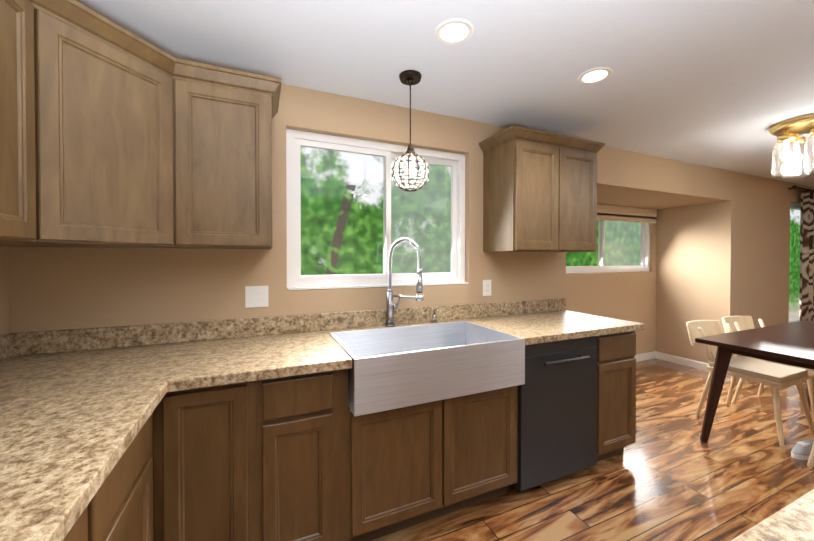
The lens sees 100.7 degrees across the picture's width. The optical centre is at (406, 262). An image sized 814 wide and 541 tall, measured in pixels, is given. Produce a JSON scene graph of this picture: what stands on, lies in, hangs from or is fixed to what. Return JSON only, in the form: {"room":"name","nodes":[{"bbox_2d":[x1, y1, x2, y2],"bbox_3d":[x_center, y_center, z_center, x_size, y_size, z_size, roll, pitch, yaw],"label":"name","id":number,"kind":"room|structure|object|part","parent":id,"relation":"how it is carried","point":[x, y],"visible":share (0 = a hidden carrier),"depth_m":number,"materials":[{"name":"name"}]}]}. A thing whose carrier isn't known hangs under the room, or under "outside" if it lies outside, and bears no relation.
{"room":"dining room and kitchen","nodes":[
{"label":"dining room and kitchen","id":0,"kind":"room"},
{"bbox_2d":[0,246,9,335],"bbox_3d":[-0.852,0.180,-0.742,0.150,2.320,4.750,0,1,-24],"label":"wall","id":1,"kind":"structure","parent":0,"point":[4,293],"depth_m":1.44,"materials":[{"name":"paint"}]},
{"bbox_2d":[0,0,43,246],"bbox_3d":[-1.203,-0.451,0.735,0.382,0.782,0.459,0,1,-24],"label":"upper cabinet","id":2,"kind":"object","parent":1,"relation":"attached to","point":[21,206],"depth_m":0.96,"materials":[{"name":"brown wood"}]},
{"bbox_2d":[40,0,175,247],"bbox_3d":[-1.057,-0.459,1.220,0.293,0.776,0.316,0,1,-24],"label":"upper cabinet","id":3,"kind":"object","parent":1,"relation":"attached to","point":[113,134],"depth_m":1.18,"materials":[{"name":"brown wood"}]},
{"bbox_2d":[9,84,813,358],"bbox_3d":[2.504,0.138,3.389,9.600,2.320,0.150,0,1,-24],"label":"wall","id":4,"kind":"structure","parent":0,"point":[58,288],"depth_m":2.12,"materials":[{"name":"paint"}]},
{"bbox_2d":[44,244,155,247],"bbox_3d":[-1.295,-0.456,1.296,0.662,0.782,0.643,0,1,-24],"label":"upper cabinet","id":5,"kind":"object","parent":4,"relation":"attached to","point":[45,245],"depth_m":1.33,"materials":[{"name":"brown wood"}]},
{"bbox_2d":[176,58,275,248],"bbox_3d":[-0.873,-0.460,1.646,0.390,0.782,0.337,0,1,-24],"label":"upper cabinet","id":6,"kind":"object","parent":4,"relation":"attached to","point":[224,116],"depth_m":1.50,"materials":[{"name":"brown wood"}]},
{"bbox_2d":[245,286,268,307],"bbox_3d":[-0.824,0.189,1.853,0.116,0.116,0.012,0,1,-24],"label":"electrical outlet plate","id":7,"kind":"object","parent":4,"relation":"attached to","point":[256,296],"depth_m":1.85,"materials":[{"name":"white plastic"}]},
{"bbox_2d":[286,129,464,287],"bbox_3d":[-0.155,-0.310,2.239,1.224,0.934,0.080,0,1,-24],"label":"kitchen window","id":8,"kind":"structure","parent":4,"relation":"in","point":[297,139],"depth_m":2.22,"materials":[{"name":"white plastic"}]},
{"bbox_2d":[287,282,467,289],"bbox_3d":[-0.130,0.151,2.188,1.224,0.012,0.040,0,1,-24],"label":"window sill","id":9,"kind":"structure","parent":4,"relation":"attached to","point":[336,287],"depth_m":2.12,"materials":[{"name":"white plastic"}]},
{"bbox_2d":[483,280,490,295],"bbox_3d":[0.587,0.187,2.468,0.072,0.116,0.009,0,1,-24],"label":"electrical outlet plate","id":10,"kind":"object","parent":4,"relation":"attached to","point":[486,283],"depth_m":2.46,"materials":[{"name":"white plastic"}]},
{"bbox_2d":[479,125,604,251],"bbox_3d":[0.974,-0.468,2.438,0.840,0.782,0.357,0,1,-24],"label":"upper cabinet","id":11,"kind":"object","parent":4,"relation":"attached to","point":[539,191],"visible":1,"depth_m":2.28,"materials":[{"name":"brown wood"}]},
{"bbox_2d":[657,352,726,375],"bbox_3d":[3.496,1.245,4.165,0.013,0.090,0.720,0,1,-24],"label":"baseboard","id":12,"kind":"structure","parent":4,"relation":"attached to","point":[673,359],"depth_m":4.22,"materials":[{"name":"white paint"}]},
{"bbox_2d":[789,203,800,321],"bbox_3d":[5.712,0.244,4.791,1.694,2.074,0.080,0,1,-24],"label":"door","id":13,"kind":"structure","parent":4,"relation":"in","point":[795,206],"depth_m":4.58,"materials":[{"name":"clear glass"}]},
{"bbox_2d":[788,185,813,190],"bbox_3d":[5.790,-0.950,4.671,2.043,0.048,0.097,0,1,-24],"label":"curtain rod","id":14,"kind":"object","parent":4,"relation":"attached to","point":[794,187],"visible":1,"depth_m":4.31,"materials":[{"name":"brown metal"}]},
{"bbox_2d":[799,190,813,320],"bbox_3d":[5.899,0.160,4.705,1.723,2.190,0.064,0,1,-24],"label":"panel","id":15,"kind":"object","parent":14,"relation":"hanging from","point":[806,302],"visible":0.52,"depth_m":4.39,"materials":[{"name":"fabric"}]},
{"bbox_2d":[76,0,813,186],"bbox_3d":[3.451,-1.050,1.199,9.600,0.100,4.900,0,1,-24],"label":"ceiling","id":16,"kind":"structure","parent":0,"point":[723,84],"depth_m":1.66,"materials":[{"name":"paint"}]},
{"bbox_2d":[391,70,428,191],"bbox_3d":[0.018,-0.694,1.825,0.207,0.622,0.206,0,1,-24],"label":"pendant light","id":17,"kind":"object","parent":16,"relation":"hanging from","point":[410,77],"visible":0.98,"depth_m":1.80,"materials":[{"name":"clear glass"}]},
{"bbox_3d":[0.018,-0.789,1.824,0.124,0.431,0.124,0,1,-24],"label":"canopy cord","id":18,"kind":"part","parent":17,"relation":"part of","materials":[{"name":"brown metal"}]},
{"bbox_3d":[0.018,-0.491,1.827,0.052,0.068,0.052,0,1,-24],"label":"bulb","id":19,"kind":"part","parent":17,"relation":"part of","materials":[{"name":"white glass"}]},
{"bbox_2d":[435,18,473,44],"bbox_3d":[0.205,-0.999,1.467,0.169,0.006,0.169,0,1,-30],"label":"recessed light","id":20,"kind":"object","parent":16,"relation":"in","point":[454,31],"depth_m":1.46,"materials":[{"name":"white paint"}]},
{"bbox_2d":[577,67,612,83],"bbox_3d":[1.012,-1.003,1.818,0.169,0.006,0.169,0,1,-30],"label":"recessed light","id":21,"kind":"object","parent":16,"relation":"in","point":[595,75],"depth_m":1.81,"materials":[{"name":"white paint"}]},
{"bbox_2d":[767,113,813,177],"bbox_3d":[2.885,-0.829,2.428,0.400,0.364,0.400,0,1,-24],"label":"light","id":22,"kind":"object","parent":16,"relation":"hanging from","point":[788,132],"visible":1,"depth_m":2.46,"materials":[{"name":"glass"}]},
{"bbox_3d":[2.885,-0.949,2.426,0.400,0.124,0.400,0,1,-24],"label":"frame","id":23,"kind":"part","parent":22,"relation":"part of","materials":[{"name":"gold metal"}]},
{"bbox_3d":[2.885,-0.767,2.428,0.311,0.240,0.311,0,1,-24],"label":"glass","id":24,"kind":"part","parent":22,"relation":"part of","materials":[{"name":"clear glass"}]},
{"bbox_2d":[371,358,813,540],"bbox_3d":[3.296,1.367,1.581,9.600,0.100,5.680,0,1,-24],"label":"floor","id":25,"kind":"structure","parent":0,"point":[668,475],"depth_m":2.00,"materials":[{"name":"brown wood"}]},
{"bbox_2d":[63,484,102,540],"bbox_3d":[-0.886,0.895,0.379,0.669,0.868,0.449,0,1,-24],"label":"base cabinet","id":26,"kind":"object","parent":25,"relation":"on","point":[89,526],"depth_m":0.72,"materials":[{"name":"brown wood"}]},
{"bbox_2d":[0,298,644,540],"bbox_3d":[0.447,0.387,0.603,3.297,0.140,3.317,0,1,-24],"label":"countertop","id":27,"kind":"structure","parent":26,"relation":"on","point":[78,407],"depth_m":1.30,"materials":[{"name":"stone"}]},
{"bbox_2d":[385,237,422,326],"bbox_3d":[-0.022,0.126,2.039,0.162,0.551,0.257,0,1,-24],"label":"faucet","id":28,"kind":"object","parent":27,"relation":"on","point":[390,306],"visible":1,"depth_m":2.09,"materials":[{"name":"silver metal"}]},
{"bbox_2d":[329,321,524,415],"bbox_3d":[0.090,0.520,1.841,0.914,0.240,0.554,0,1,-24],"label":"farmhouse sink","id":29,"kind":"object","parent":27,"relation":"in","point":[398,367],"visible":0.88,"depth_m":1.63,"materials":[{"name":"metal"}]},
{"bbox_2d":[431,309,438,322],"bbox_3d":[0.188,0.354,2.222,0.044,0.090,0.082,0,1,-24],"label":"soap pump","id":30,"kind":"object","parent":27,"relation":"on","point":[434,319],"visible":0.98,"depth_m":2.23,"materials":[{"name":"silver metal"}]},
{"bbox_2d":[103,398,162,540],"bbox_3d":[-1.081,0.890,0.826,0.669,0.868,0.526,0,1,-24],"label":"base cabinet","id":31,"kind":"object","parent":25,"relation":"on","point":[133,490],"depth_m":1.01,"materials":[{"name":"brown wood"}]},
{"bbox_2d":[167,380,258,540],"bbox_3d":[-0.846,0.883,1.526,0.296,0.868,0.602,0,1,-24],"label":"base cabinet","id":32,"kind":"object","parent":25,"relation":"on","point":[213,432],"depth_m":1.26,"materials":[{"name":"brown wood"}]},
{"bbox_2d":[259,369,354,540],"bbox_3d":[-0.539,0.882,1.659,0.372,0.868,0.602,0,1,-24],"label":"base cabinet","id":33,"kind":"object","parent":25,"relation":"on","point":[308,457],"depth_m":1.39,"materials":[{"name":"brown wood"}]},
{"bbox_2d":[355,399,446,540],"bbox_3d":[-0.156,0.978,1.827,0.465,0.672,0.602,0,1,-24],"label":"base cabinet","id":34,"kind":"object","parent":25,"relation":"on","point":[401,453],"depth_m":1.57,"materials":[{"name":"brown wood"}]},
{"bbox_2d":[447,385,517,513],"bbox_3d":[0.271,0.976,2.013,0.465,0.672,0.602,0,1,-24],"label":"base cabinet","id":35,"kind":"object","parent":25,"relation":"on","point":[482,428],"depth_m":1.75,"materials":[{"name":"brown wood"}]},
{"bbox_2d":[508,336,596,490],"bbox_3d":[0.789,0.876,2.200,0.603,0.860,0.637,0,1,-24],"label":"dishwasher","id":36,"kind":"object","parent":25,"relation":"on","point":[557,414],"visible":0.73,"depth_m":1.94,"materials":[{"name":"black metal"}]},
{"bbox_2d":[597,331,635,461],"bbox_3d":[1.229,0.874,2.429,0.380,0.868,0.602,0,1,-24],"label":"base cabinet","id":37,"kind":"object","parent":25,"relation":"on","point":[616,360],"depth_m":2.16,"materials":[{"name":"brown wood"}]},
{"bbox_2d":[686,320,813,446],"bbox_3d":[2.758,0.923,2.787,0.523,0.767,0.683,0,1,-24],"label":"dining chair","id":38,"kind":"object","parent":25,"relation":"on","point":[776,377],"visible":0.88,"depth_m":2.62,"materials":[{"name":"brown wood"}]},
{"bbox_2d":[695,320,813,441],"bbox_3d":[3.129,0.933,2.437,1.820,0.750,0.890,0,1,-24],"label":"dining table","id":39,"kind":"object","parent":25,"relation":"on","point":[792,343],"visible":0.92,"depth_m":2.42,"materials":[{"name":"brown wood"}]},
{"bbox_2d":[722,316,813,420],"bbox_3d":[3.290,0.920,3.019,0.523,0.767,0.683,0,1,-24],"label":"dining chair","id":40,"kind":"object","parent":25,"relation":"on","point":[739,323],"visible":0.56,"depth_m":3.13,"materials":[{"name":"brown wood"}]},
{"bbox_2d":[791,439,813,459],"bbox_3d":[2.716,1.260,2.288,0.267,0.100,0.095,0,1,-24],"label":"sneaker","id":41,"kind":"object","parent":25,"relation":"on","point":[801,450],"visible":0.85,"depth_m":2.25,"materials":[{"name":"white fabric"}]},
{"bbox_2d":[807,443,813,467],"bbox_3d":[2.937,0.931,1.951,0.523,0.767,0.683,0,1,-24],"label":"dining chair","id":42,"kind":"object","parent":25,"relation":"on","point":[810,463],"visible":0.96,"depth_m":2.15,"materials":[{"name":"beige wood"}]},
{"bbox_2d":[566,188,714,363],"bbox_3d":[2.268,0.239,3.795,2.850,2.110,0.780,0,1,-24],"label":"wall","id":43,"kind":"structure","parent":0,"point":[667,297],"depth_m":4.21,"materials":[{"name":"paint"}]},
{"bbox_2d":[566,220,649,272],"bbox_3d":[2.429,-0.265,4.209,1.774,0.784,0.080,0,1,-24],"label":"alcove window","id":44,"kind":"structure","parent":43,"relation":"in","point":[643,266],"depth_m":4.34,"materials":[{"name":"white plastic"}]},
{"bbox_2d":[597,204,656,223],"bbox_3d":[2.469,-0.602,4.115,1.840,0.186,0.026,0,1,-24],"label":"roman shade","id":45,"kind":"object","parent":43,"relation":"attached to","point":[622,213],"visible":0.52,"depth_m":4.23,"materials":[{"name":"beige fabric"}]},
{"bbox_2d":[635,351,656,361],"bbox_3d":[2.175,1.247,4.020,2.550,0.090,0.013,0,1,-24],"label":"baseboard","id":46,"kind":"structure","parent":43,"relation":"attached to","point":[650,355],"depth_m":4.44,"materials":[{"name":"white paint"}]},
{"label":"outside","id":47,"kind":"structure","parent":0,"visible":0},
{"bbox_2d":[300,146,799,320],"bbox_3d":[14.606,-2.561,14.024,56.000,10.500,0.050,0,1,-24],"label":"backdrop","id":48,"kind":"structure","parent":47,"point":[313,235],"depth_m":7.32,"materials":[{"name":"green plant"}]},
{"bbox_3d":[1.449,0.895,0.381,1.640,0.868,0.960,0,1,-24],"label":"cabinet","id":49,"kind":"object","parent":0,"visible":0},
{"bbox_2d":[731,489,813,540],"bbox_3d":[1.448,0.439,0.367,1.730,0.040,1.025,0,1,-24],"label":"countertop","id":50,"kind":"structure","parent":49,"relation":"on","point":[793,521],"depth_m":0.53,"materials":[{"name":"stone"}]}
]}

